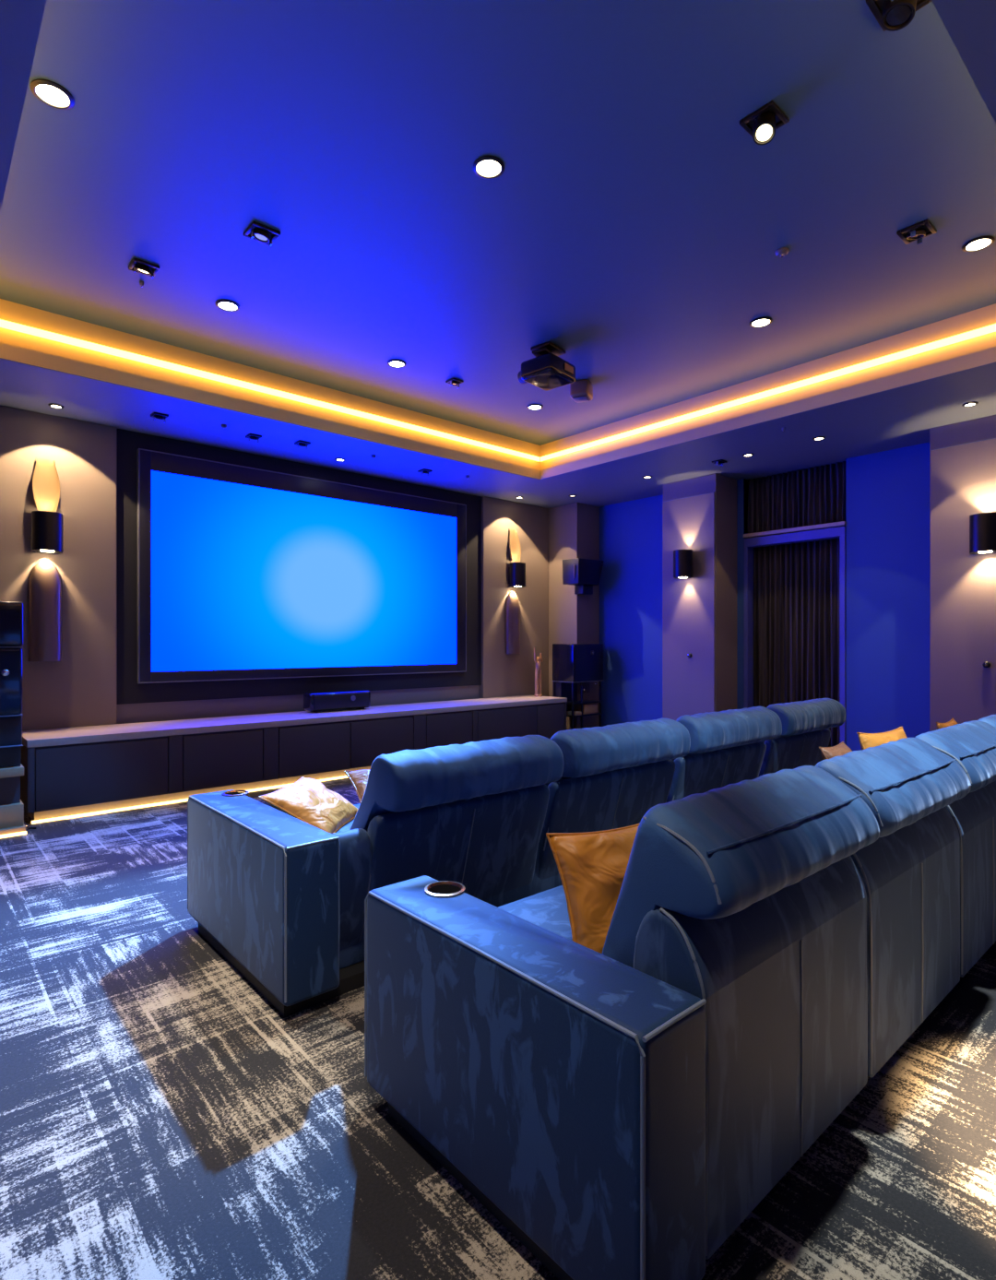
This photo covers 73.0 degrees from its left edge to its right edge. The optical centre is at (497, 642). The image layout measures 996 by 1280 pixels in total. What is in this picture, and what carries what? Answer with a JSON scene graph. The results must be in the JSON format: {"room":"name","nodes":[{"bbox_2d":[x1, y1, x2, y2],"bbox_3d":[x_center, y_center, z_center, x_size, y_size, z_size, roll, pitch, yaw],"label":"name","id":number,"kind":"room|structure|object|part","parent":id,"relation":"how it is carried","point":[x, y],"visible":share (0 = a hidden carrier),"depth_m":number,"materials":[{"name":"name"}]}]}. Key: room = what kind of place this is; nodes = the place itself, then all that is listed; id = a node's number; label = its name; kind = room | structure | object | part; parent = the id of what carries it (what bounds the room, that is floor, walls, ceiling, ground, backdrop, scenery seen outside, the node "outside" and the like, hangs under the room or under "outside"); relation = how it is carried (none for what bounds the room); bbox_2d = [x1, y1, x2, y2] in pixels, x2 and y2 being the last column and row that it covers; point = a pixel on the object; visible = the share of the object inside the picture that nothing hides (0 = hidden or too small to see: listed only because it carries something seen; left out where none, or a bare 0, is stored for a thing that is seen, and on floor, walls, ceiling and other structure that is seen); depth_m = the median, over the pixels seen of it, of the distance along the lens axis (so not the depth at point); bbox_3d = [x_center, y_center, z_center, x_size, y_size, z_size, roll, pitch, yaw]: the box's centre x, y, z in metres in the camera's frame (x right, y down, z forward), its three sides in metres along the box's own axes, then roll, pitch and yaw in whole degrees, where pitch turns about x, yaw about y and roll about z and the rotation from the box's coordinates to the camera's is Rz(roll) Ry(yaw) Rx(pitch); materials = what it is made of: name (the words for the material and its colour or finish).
{"room":"home theater","nodes":[
{"label":"home theater","id":0,"kind":"room"},
{"bbox_2d":[0,405,548,730],"bbox_3d":[-1.951,-0.270,6.997,8.900,3.140,0.170,0,0,-41],"label":"wall","id":1,"kind":"structure","parent":0,"point":[94,682],"depth_m":5.82,"materials":[{"name":"beige paint"}]},
{"bbox_2d":[28,457,63,661],"bbox_3d":[-3.561,-0.662,5.317,0.224,1.615,0.230,0,0,-41],"label":"wall sconce","id":2,"kind":"object","parent":1,"relation":"attached to","point":[47,526],"visible":1,"depth_m":5.32,"materials":[{"name":"black metal"}]},
{"bbox_3d":[-3.554,-0.726,5.310,0.090,0.014,0.090,0,0,-41],"label":"bulb","id":3,"kind":"part","parent":2,"relation":"part of","materials":[{"name":"white glass"}]},
{"bbox_3d":[-4.231,-0.270,4.929,2.545,3.140,0.070,0,0,-41],"label":"wall panel","id":4,"kind":"part","parent":1,"relation":"part of","materials":[{"name":"beige paint"}]},
{"bbox_3d":[-1.754,-0.655,7.129,4.080,2.370,0.030,0,0,-41],"label":"backing panel","id":5,"kind":"part","parent":1,"relation":"part of","materials":[{"name":"black fabric"}]},
{"bbox_2d":[137,448,466,683],"bbox_3d":[-1.769,-0.669,7.065,3.641,2.046,0.048,0,0,-41],"label":"projection screen","id":6,"kind":"object","parent":1,"relation":"attached to","point":[244,573],"visible":1,"depth_m":6.74,"materials":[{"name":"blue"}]},
{"bbox_3d":[0.233,-0.270,8.848,1.175,3.140,0.070,0,0,-41],"label":"wall panel","id":7,"kind":"part","parent":1,"relation":"part of","materials":[{"name":"beige paint"}]},
{"bbox_2d":[505,529,525,653],"bbox_3d":[0.248,-0.662,8.661,0.224,1.615,0.230,0,0,-41],"label":"wall sconce","id":8,"kind":"object","parent":1,"relation":"attached to","point":[516,570],"visible":1,"depth_m":8.65,"materials":[{"name":"black metal"}]},
{"bbox_2d":[0,0,995,508],"bbox_3d":[1.005,-2.095,3.630,8.900,0.510,9.330,0,0,-41],"label":"ceiling","id":9,"kind":"structure","parent":0,"point":[632,225],"depth_m":3.45,"materials":[{"name":"beige paint"}]},
{"bbox_2d":[30,78,74,109],"bbox_3d":[-1.826,-2.244,2.760,0.152,0.012,0.152,0,0,-41],"label":"recessed light","id":10,"kind":"object","parent":9,"relation":"in","point":[50,93],"visible":1,"depth_m":2.76,"materials":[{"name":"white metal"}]},
{"bbox_2d":[47,403,64,409],"bbox_3d":[-3.429,-1.834,5.226,0.104,0.012,0.104,0,0,-41],"label":"recessed light","id":11,"kind":"object","parent":9,"relation":"in","point":[54,406],"visible":1,"depth_m":5.22,"materials":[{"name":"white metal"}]},
{"bbox_2d":[128,257,159,278],"bbox_3d":[-2.117,-2.226,4.026,0.140,0.053,0.140,0,0,-41],"label":"ceiling spotlight","id":12,"kind":"object","parent":9,"relation":"attached to","point":[138,266],"visible":1,"depth_m":4.00,"materials":[{"name":"black metal"}]},
{"bbox_2d":[150,412,168,422],"bbox_3d":[-2.734,-1.815,5.438,0.110,0.050,0.110,0,0,-41],"label":"ceiling spotlight","id":13,"kind":"object","parent":9,"relation":"attached to","point":[157,415],"visible":1,"depth_m":5.42,"materials":[{"name":"black metal"}]},
{"bbox_2d":[215,299,239,311],"bbox_3d":[-1.801,-2.244,4.487,0.152,0.012,0.152,0,0,-41],"label":"recessed light","id":14,"kind":"object","parent":9,"relation":"in","point":[228,305],"visible":1,"depth_m":4.49,"materials":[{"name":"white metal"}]},
{"bbox_2d":[245,433,261,442],"bbox_3d":[-2.172,-1.815,5.983,0.110,0.050,0.110,0,0,-41],"label":"ceiling spotlight","id":15,"kind":"object","parent":9,"relation":"attached to","point":[249,436],"visible":1,"depth_m":5.96,"materials":[{"name":"black metal"}]},
{"bbox_2d":[243,220,280,246],"bbox_3d":[-1.295,-2.226,3.691,0.150,0.052,0.150,0,0,-41],"label":"ceiling spotlight","id":16,"kind":"object","parent":9,"relation":"attached to","point":[257,231],"visible":1,"depth_m":3.67,"materials":[{"name":"black metal"}]},
{"bbox_2d":[294,440,310,449],"bbox_3d":[-1.798,-1.815,6.190,0.110,0.050,0.110,0,0,-41],"label":"ceiling spotlight","id":17,"kind":"object","parent":9,"relation":"attached to","point":[299,444],"visible":1,"depth_m":6.16,"materials":[{"name":"black metal"}]},
{"bbox_2d":[334,458,345,461],"bbox_3d":[-1.581,-1.834,6.750,0.104,0.012,0.104,0,0,-41],"label":"recessed light","id":18,"kind":"object","parent":9,"relation":"in","point":[337,459],"visible":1,"depth_m":6.74,"materials":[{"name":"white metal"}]},
{"bbox_2d":[387,359,405,367],"bbox_3d":[-0.816,-2.244,5.418,0.152,0.012,0.152,0,0,-41],"label":"recessed light","id":19,"kind":"object","parent":9,"relation":"in","point":[396,363],"visible":1,"depth_m":5.42,"materials":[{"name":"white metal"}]},
{"bbox_2d":[417,468,432,475],"bbox_3d":[-0.777,-1.815,7.183,0.110,0.050,0.110,0,0,-41],"label":"ceiling spotlight","id":20,"kind":"object","parent":9,"relation":"attached to","point":[423,470],"visible":1,"depth_m":7.16,"materials":[{"name":"black metal"}]},
{"bbox_2d":[445,377,463,388],"bbox_3d":[-0.372,-2.225,5.784,0.110,0.050,0.110,0,0,-41],"label":"ceiling spotlight","id":21,"kind":"object","parent":9,"relation":"attached to","point":[453,381],"visible":1,"depth_m":5.76,"materials":[{"name":"black metal"}]},
{"bbox_2d":[473,155,504,178],"bbox_3d":[-0.044,-2.244,3.183,0.152,0.012,0.152,0,0,-41],"label":"recessed light","id":22,"kind":"object","parent":9,"relation":"in","point":[485,167],"visible":1,"depth_m":3.18,"materials":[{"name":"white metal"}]},
{"bbox_2d":[0,342,995,479],"bbox_3d":[0.141,-1.895,4.136,5.190,0.101,4.890,0,0,-41],"label":"trim","id":23,"kind":"structure","parent":9,"relation":"attached to","point":[7,351],"depth_m":5.37,"materials":[{"name":"brown paint"}]},
{"bbox_2d":[0,298,995,470],"bbox_3d":[0.141,-2.098,4.136,5.190,0.305,4.890,0,0,-41],"label":"cove light","id":24,"kind":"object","parent":9,"relation":"attached to","point":[9,311],"depth_m":5.43,"materials":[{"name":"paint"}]},
{"bbox_2d":[0,319,539,461],"bbox_3d":[-1.439,-2.073,5.937,5.070,0.046,0.014,0,0,-41],"label":"led strip","id":25,"kind":"object","parent":24,"relation":"attached to","point":[4,324],"visible":1,"depth_m":5.36,"materials":[{"name":"yellow"}]},
{"bbox_2d":[540,323,995,461],"bbox_3d":[2.055,-2.073,5.816,0.014,0.046,4.770,0,0,-41],"label":"led strip","id":26,"kind":"object","parent":24,"relation":"attached to","point":[990,328],"visible":1,"depth_m":5.40,"materials":[{"name":"yellow"}]},
{"bbox_2d":[526,403,543,410],"bbox_3d":[0.351,-2.244,6.416,0.152,0.012,0.152,0,0,-41],"label":"recessed light","id":27,"kind":"object","parent":9,"relation":"in","point":[533,407],"visible":1,"depth_m":6.42,"materials":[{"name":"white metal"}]},
{"bbox_2d":[517,341,575,391],"bbox_3d":[0.362,-2.125,5.174,0.385,0.250,0.344,0,0,40],"label":"projector","id":28,"kind":"object","parent":9,"relation":"hanging from","point":[547,371],"visible":1,"depth_m":5.07,"materials":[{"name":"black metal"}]},
{"bbox_3d":[0.385,-2.237,5.155,0.180,0.025,0.220,0,0,39],"label":"ceiling plate","id":29,"kind":"part","parent":28,"relation":"part of","materials":[{"name":"black metal"}]},
{"bbox_3d":[0.539,-2.075,5.093,0.007,0.050,0.110,0,0,41],"label":"label plate","id":30,"kind":"part","parent":28,"relation":"part of","materials":[{"name":"brown plastic"}]},
{"bbox_2d":[569,379,592,402],"bbox_3d":[0.723,-2.176,5.831,0.170,0.147,0.180,0,0,24],"label":"ceiling speaker","id":31,"kind":"object","parent":9,"relation":"attached to","point":[581,390],"visible":0.96,"depth_m":5.76,"materials":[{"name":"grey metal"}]},
{"bbox_2d":[572,395,589,402],"bbox_3d":[0.719,-2.107,5.827,0.110,0.008,0.130,0,0,24],"label":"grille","id":32,"kind":"object","parent":31,"relation":"attached to","point":[577,398],"depth_m":5.80,"materials":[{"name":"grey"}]},
{"bbox_2d":[711,459,726,466],"bbox_3d":[2.242,-1.815,6.818,0.110,0.050,0.110,0,0,-41],"label":"ceiling spotlight","id":33,"kind":"object","parent":9,"relation":"attached to","point":[720,462],"visible":1,"depth_m":6.79,"materials":[{"name":"black metal"}]},
{"bbox_2d":[742,452,753,456],"bbox_3d":[2.445,-1.834,6.584,0.104,0.012,0.104,0,0,-41],"label":"recessed light","id":34,"kind":"object","parent":9,"relation":"in","point":[749,454],"visible":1,"depth_m":6.58,"materials":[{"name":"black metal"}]},
{"bbox_2d":[749,316,772,327],"bbox_3d":[1.843,-2.244,4.720,0.152,0.012,0.152,0,0,-41],"label":"recessed light","id":35,"kind":"object","parent":9,"relation":"in","point":[760,322],"visible":1,"depth_m":4.72,"materials":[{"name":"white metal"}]},
{"bbox_2d":[739,100,789,145],"bbox_3d":[1.145,-2.201,2.895,0.150,0.115,0.150,0,0,-41],"label":"ceiling spotlight","id":36,"kind":"object","parent":9,"relation":"attached to","point":[762,124],"visible":1,"depth_m":2.86,"materials":[{"name":"black metal"}]},
{"bbox_2d":[775,247,788,257],"bbox_3d":[1.630,-2.233,3.865,0.070,0.034,0.070,0,0,-41],"label":"ceiling sensor","id":37,"kind":"object","parent":9,"relation":"attached to","point":[782,252],"visible":1,"depth_m":3.85,"materials":[{"name":"grey plastic"}]},
{"bbox_2d":[812,436,825,440],"bbox_3d":[2.884,-1.834,6.050,0.104,0.012,0.104,0,0,-41],"label":"recessed light","id":38,"kind":"object","parent":9,"relation":"in","point":[818,438],"visible":1,"depth_m":6.04,"materials":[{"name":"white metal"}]},
{"bbox_2d":[865,0,932,31],"bbox_3d":[1.403,-2.209,2.343,0.170,0.085,0.170,0,0,-41],"label":"ceiling spotlight","id":39,"kind":"object","parent":9,"relation":"attached to","point":[891,15],"visible":0.99,"depth_m":2.35,"materials":[{"name":"black metal"}]},
{"bbox_2d":[896,218,936,244],"bbox_3d":[2.285,-2.226,3.675,0.150,0.053,0.150,0,0,-41],"label":"ceiling spotlight","id":40,"kind":"object","parent":9,"relation":"attached to","point":[918,231],"visible":1,"depth_m":3.66,"materials":[{"name":"black metal"}]},
{"bbox_2d":[961,402,978,407],"bbox_3d":[3.637,-1.834,5.186,0.104,0.012,0.104,0,0,-41],"label":"recessed light","id":41,"kind":"object","parent":9,"relation":"in","point":[969,404],"visible":1,"depth_m":5.18,"materials":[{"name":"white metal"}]},
{"bbox_2d":[961,235,995,252],"bbox_3d":[2.707,-2.244,3.794,0.152,0.012,0.152,0,0,-41],"label":"recessed light","id":42,"kind":"object","parent":9,"relation":"in","point":[978,243],"visible":1,"depth_m":3.79,"materials":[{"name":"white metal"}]},
{"bbox_2d":[0,777,995,1279],"bbox_3d":[1.005,1.350,3.630,8.900,0.100,9.330,0,0,-41],"label":"floor","id":43,"kind":"structure","parent":0,"point":[161,1119],"depth_m":1.76,"materials":[{"name":"carpet"}]},
{"bbox_2d":[0,601,25,834],"bbox_3d":[-3.539,0.510,4.554,0.530,1.580,0.425,0,0,-41],"label":"equipment rack","id":44,"kind":"object","parent":43,"relation":"on","point":[11,612],"visible":1,"depth_m":4.55,"materials":[{"name":"black metal"}]},
{"bbox_2d":[0,763,23,778],"bbox_3d":[-3.537,0.875,4.559,0.500,0.060,0.380,0,0,-41],"label":"shelf","id":45,"kind":"object","parent":44,"relation":"attached to","point":[6,770],"depth_m":4.55,"materials":[{"name":"beige metal"}]},
{"bbox_2d":[0,830,26,838],"bbox_3d":[-3.405,1.288,4.379,0.560,0.019,0.015,0,0,-41],"label":"led strip","id":46,"kind":"object","parent":43,"relation":"on","point":[25,832],"visible":1,"depth_m":4.51,"materials":[{"name":"yellow"}]},
{"bbox_2d":[23,821,36,829],"bbox_3d":[-3.280,1.241,4.690,0.118,0.118,0.044,0,0,-21],"label":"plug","id":47,"kind":"object","parent":43,"relation":"on","point":[28,826],"visible":0.62,"depth_m":4.68,"materials":[{"name":"black plastic"}]},
{"bbox_2d":[31,775,347,824],"bbox_3d":[-1.255,1.288,6.651,5.550,0.019,0.017,0,0,-41],"label":"led strip","id":48,"kind":"object","parent":43,"relation":"on","point":[343,776],"visible":0.36,"depth_m":5.26,"materials":[{"name":"yellow"}]},
{"bbox_2d":[20,694,567,820],"bbox_3d":[-1.454,0.997,6.870,5.600,0.607,0.665,0,0,-41],"label":"media cabinet","id":49,"kind":"object","parent":43,"relation":"on","point":[76,770],"visible":0.81,"depth_m":5.78,"materials":[{"name":"black wood"}]},
{"bbox_3d":[-2.980,0.988,5.109,0.879,0.445,0.019,0,0,-41],"label":"door","id":50,"kind":"part","parent":49,"relation":"part of","materials":[{"name":"black wood"}]},
{"bbox_3d":[-2.313,0.988,5.694,0.657,0.445,0.019,0,0,-41],"label":"door","id":51,"kind":"part","parent":49,"relation":"part of","materials":[{"name":"black wood"}]},
{"bbox_3d":[-1.691,0.988,6.241,0.706,0.445,0.019,0,0,-41],"label":"door","id":52,"kind":"part","parent":49,"relation":"part of","materials":[{"name":"black wood"}]},
{"bbox_2d":[303,689,370,712],"bbox_3d":[-1.636,0.597,6.888,0.680,0.193,0.208,0,0,-41],"label":"speaker","id":53,"kind":"object","parent":49,"relation":"on","point":[359,699],"visible":1,"depth_m":6.78},
{"bbox_2d":[314,692,368,710],"bbox_3d":[-1.576,0.588,6.820,0.610,0.145,0.014,0,0,-41],"label":"grille","id":54,"kind":"object","parent":53,"relation":"attached to","point":[323,701],"depth_m":6.80,"materials":[{"name":"black plastic"}]},
{"bbox_3d":[-1.150,0.988,6.716,0.717,0.445,0.019,0,0,-41],"label":"door","id":55,"kind":"part","parent":49,"relation":"part of","materials":[{"name":"black wood"}]},
{"bbox_3d":[-0.523,0.988,7.266,0.614,0.445,0.019,0,0,-41],"label":"door","id":56,"kind":"part","parent":49,"relation":"part of","materials":[{"name":"black wood"}]},
{"bbox_3d":[0.119,0.988,7.829,0.921,0.445,0.019,0,0,-41],"label":"door","id":57,"kind":"part","parent":49,"relation":"part of","materials":[{"name":"black wood"}]},
{"bbox_2d":[533,647,542,696],"bbox_3d":[0.522,0.379,8.709,0.121,0.629,0.108,0,0,-1],"label":"wooden figurine","id":58,"kind":"object","parent":49,"relation":"on","point":[538,671],"visible":1,"depth_m":8.67,"materials":[{"name":"brown wood"}]},
{"bbox_3d":[0.490,0.171,8.681,0.068,0.214,0.034,0,0,-41],"label":"arm","id":59,"kind":"part","parent":58,"relation":"part of","materials":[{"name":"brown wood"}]},
{"bbox_3d":[0.651,0.988,8.297,0.480,0.445,0.019,0,0,-41],"label":"door","id":60,"kind":"part","parent":49,"relation":"part of","materials":[{"name":"black wood"}]},
{"bbox_2d":[187,698,845,1016],"bbox_3d":[0.640,0.859,4.092,4.445,0.882,1.196,0,0,-41],"label":"sofa","id":61,"kind":"object","parent":43,"relation":"on","point":[280,896],"visible":0.88,"depth_m":2.81,"materials":[{"name":"blue fabric"}]},
{"bbox_3d":[-0.992,0.970,2.749,0.213,0.550,1.060,0,0,-41],"label":"arm","id":62,"kind":"part","parent":61,"relation":"part of","materials":[{"name":"blue fabric"}]},
{"bbox_2d":[258,776,358,833],"bbox_3d":[-0.846,0.756,3.116,0.326,0.202,0.446,0,0,9],"label":"cushion","id":63,"kind":"object","parent":61,"relation":"on","point":[308,800],"visible":0.83,"depth_m":3.01,"materials":[{"name":"beige fabric"}]},
{"bbox_2d":[335,803,360,832],"bbox_3d":[-0.560,0.919,3.273,1.104,0.162,0.818,0,0,-41],"label":"seat cushion","id":64,"kind":"object","parent":61,"relation":"on","point":[347,826],"depth_m":3.08,"materials":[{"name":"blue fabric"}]},
{"bbox_2d":[344,769,370,802],"bbox_3d":[-0.535,0.757,3.429,0.406,0.213,0.320,0,0,-29],"label":"cushion","id":65,"kind":"object","parent":61,"relation":"on","point":[359,778],"visible":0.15,"depth_m":3.40,"materials":[{"name":"beige fabric"}]},
{"bbox_3d":[-0.181,0.935,2.927,0.930,0.551,0.241,0,0,-41],"label":"panel","id":66,"kind":"part","parent":61,"relation":"part of","materials":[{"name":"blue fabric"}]},
{"bbox_3d":[0.565,0.935,3.582,0.975,0.551,0.241,0,0,-41],"label":"panel","id":67,"kind":"part","parent":61,"relation":"part of","materials":[{"name":"blue fabric"}]},
{"bbox_3d":[1.350,0.935,4.271,0.995,0.551,0.241,0,0,-41],"label":"panel","id":68,"kind":"part","parent":61,"relation":"part of","materials":[{"name":"blue fabric"}]},
{"bbox_3d":[2.133,0.935,4.959,0.950,0.551,0.241,0,0,-41],"label":"panel","id":69,"kind":"part","parent":61,"relation":"part of","materials":[{"name":"blue fabric"}]},
{"bbox_2d":[551,643,604,730],"bbox_3d":[1.047,0.657,8.770,0.585,1.285,0.401,0,0,-41],"label":"rack","id":70,"kind":"object","parent":43,"relation":"on","point":[573,664],"visible":0.72,"depth_m":8.63,"materials":[{"name":"black paint"}]},
{"bbox_3d":[0.966,0.702,8.866,0.550,0.397,0.150,0,0,-41],"label":"plate","id":71,"kind":"part","parent":70,"relation":"part of","materials":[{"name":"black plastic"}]},
{"bbox_3d":[0.941,0.900,8.494,0.022,0.800,0.025,0,0,-41],"label":"post","id":72,"kind":"part","parent":70,"relation":"part of","materials":[{"name":"black metal"}]},
{"bbox_2d":[566,711,581,715],"bbox_3d":[0.972,0.898,8.598,0.115,0.047,0.160,0,0,-41],"label":"equipment box","id":73,"kind":"object","parent":70,"relation":"on","point":[575,713],"visible":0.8,"depth_m":8.56,"materials":[{"name":"black metal"}]},
{"bbox_3d":[1.072,0.900,8.610,0.022,0.800,0.025,0,0,-41],"label":"post","id":74,"kind":"part","parent":70,"relation":"part of","materials":[{"name":"black metal"}]},
{"bbox_2d":[565,699,602,704],"bbox_3d":[1.038,0.771,8.789,0.557,0.018,0.360,0,0,-41],"label":"shelf","id":75,"kind":"object","parent":70,"relation":"attached to","point":[569,702],"depth_m":8.68,"materials":[{"name":"black wood"}]},
{"bbox_2d":[566,712,602,717],"bbox_3d":[1.038,0.931,8.789,0.557,0.018,0.360,0,0,-41],"label":"shelf","id":76,"kind":"object","parent":70,"relation":"attached to","point":[599,714],"depth_m":8.60,"materials":[{"name":"black wood"}]},
{"bbox_2d":[573,702,597,714],"bbox_3d":[1.146,0.859,8.797,0.270,0.127,0.190,0,0,-41],"label":"equipment box","id":77,"kind":"object","parent":70,"relation":"on","point":[587,708],"visible":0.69,"depth_m":8.72,"materials":[{"name":"beige metal"}]},
{"bbox_3d":[1.343,0.900,8.847,0.022,0.800,0.025,0,0,-41],"label":"post","id":78,"kind":"part","parent":70,"relation":"part of","materials":[{"name":"black metal"}]},
{"bbox_2d":[364,714,995,1279],"bbox_3d":[1.745,0.827,3.111,4.792,0.946,0.993,0,0,-41],"label":"sofa","id":79,"kind":"object","parent":43,"relation":"on","point":[773,941],"visible":0.98,"depth_m":1.53,"materials":[{"name":"blue fabric"}]},
{"bbox_2d":[497,885,572,940],"bbox_3d":[0.349,0.919,2.065,0.848,0.162,0.723,0,0,-41],"label":"seat cushion","id":80,"kind":"object","parent":79,"relation":"on","point":[547,909],"depth_m":2.12,"materials":[{"name":"blue fabric"}]},
{"bbox_3d":[0.019,0.970,1.608,0.214,0.550,0.958,0,0,-41],"label":"arm","id":81,"kind":"part","parent":79,"relation":"part of","materials":[{"name":"blue fabric"}]},
{"bbox_2d":[545,823,639,953],"bbox_3d":[0.358,0.700,1.911,0.426,0.336,0.210,0,0,-27],"label":"cushion","id":82,"kind":"object","parent":79,"relation":"on","point":[591,866],"visible":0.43,"depth_m":1.83,"materials":[{"name":"orange fabric"}]},
{"bbox_3d":[0.670,0.907,1.699,0.852,0.677,0.190,0,0,-41],"label":"panel","id":83,"kind":"part","parent":79,"relation":"part of","materials":[{"name":"blue fabric"}]},
{"bbox_2d":[818,741,852,759],"bbox_3d":[2.008,0.750,3.867,0.327,0.318,0.218,0,0,-41],"label":"cushion","id":84,"kind":"object","parent":79,"relation":"on","point":[841,749],"visible":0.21,"depth_m":3.84,"materials":[{"name":"fabric"}]},
{"bbox_2d":[856,726,907,749],"bbox_3d":[2.122,0.665,3.615,0.468,0.387,0.192,0,0,-33],"label":"cushion","id":85,"kind":"object","parent":79,"relation":"on","point":[866,740],"visible":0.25,"depth_m":3.57,"materials":[{"name":"orange fabric"}]},
{"bbox_3d":[1.322,0.907,2.272,0.867,0.677,0.190,0,0,-41],"label":"panel","id":86,"kind":"part","parent":79,"relation":"part of","materials":[{"name":"blue fabric"}]},
{"bbox_2d":[935,718,957,729],"bbox_3d":[3.048,0.710,4.471,0.367,0.382,0.203,0,0,-41],"label":"cushion","id":87,"kind":"object","parent":79,"relation":"on","point":[952,722],"visible":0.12,"depth_m":4.43,"materials":[{"name":"orange fabric"}]},
{"bbox_3d":[1.978,0.907,2.847,0.862,0.677,0.190,0,0,-41],"label":"panel","id":88,"kind":"part","parent":79,"relation":"part of","materials":[{"name":"blue fabric"}]},
{"bbox_2d":[548,414,995,751],"bbox_3d":[3.999,-0.270,6.192,1.020,3.140,9.030,0,0,-41],"label":"wall","id":89,"kind":"structure","parent":0,"point":[920,608],"depth_m":6.71,"materials":[{"name":"blue paint"}]},
{"bbox_2d":[562,557,603,594],"bbox_3d":[1.109,-0.852,8.771,0.516,0.445,0.278,0,0,-41],"label":"speaker","id":90,"kind":"object","parent":89,"relation":"attached to","point":[583,574],"visible":1,"depth_m":8.65},
{"bbox_2d":[673,549,692,578],"bbox_3d":[2.056,-0.870,7.460,0.230,0.302,0.210,0,0,-41],"label":"wall sconce","id":91,"kind":"object","parent":89,"relation":"attached to","point":[682,559],"visible":1,"depth_m":7.36,"materials":[{"name":"black metal"}]},
{"bbox_2d":[743,521,845,538],"bbox_3d":[3.157,-1.195,7.173,0.150,0.040,1.091,0,0,-41],"label":"trim","id":92,"kind":"structure","parent":89,"relation":"attached to","point":[842,523],"depth_m":7.09,"materials":[{"name":"wood"}]},
{"bbox_2d":[744,526,845,744],"bbox_3d":[3.157,0.068,7.173,0.130,2.465,1.085,0,0,-41],"label":"door frame","id":93,"kind":"structure","parent":89,"relation":"in","point":[839,532],"depth_m":7.27,"materials":[{"name":"blue"}]},
{"bbox_2d":[753,538,839,746],"bbox_3d":[3.246,0.092,7.251,0.084,2.385,1.046,0,0,-41],"label":"curtain","id":94,"kind":"object","parent":89,"relation":"hanging from","point":[796,586],"visible":0.59,"depth_m":7.29,"materials":[{"name":"black fabric"}]},
{"bbox_2d":[747,461,845,533],"bbox_3d":[3.178,-1.528,7.191,0.069,0.615,1.087,0,0,-41],"label":"curtain","id":95,"kind":"object","parent":89,"relation":"hanging from","point":[816,495],"visible":0.93,"depth_m":7.15,"materials":[{"name":"black fabric"}]},
{"bbox_2d":[969,511,995,554],"bbox_3d":[3.890,-0.870,5.371,0.230,0.302,0.210,0,0,-41],"label":"wall sconce","id":96,"kind":"object","parent":89,"relation":"attached to","point":[982,527],"visible":1,"depth_m":5.29,"materials":[{"name":"black metal"}]},
{"bbox_3d":[3.883,-0.726,5.365,0.090,0.014,0.090,0,0,-41],"label":"bulb","id":97,"kind":"part","parent":96,"relation":"part of","materials":[{"name":"white glass"}]},
{"bbox_2d":[982,661,990,667],"bbox_3d":[3.953,0.178,5.451,0.030,0.052,0.052,0,0,-41],"label":"wall sensor","id":98,"kind":"object","parent":89,"relation":"attached to","point":[986,664],"visible":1,"depth_m":5.44,"materials":[{"name":"black plastic"}]}
]}

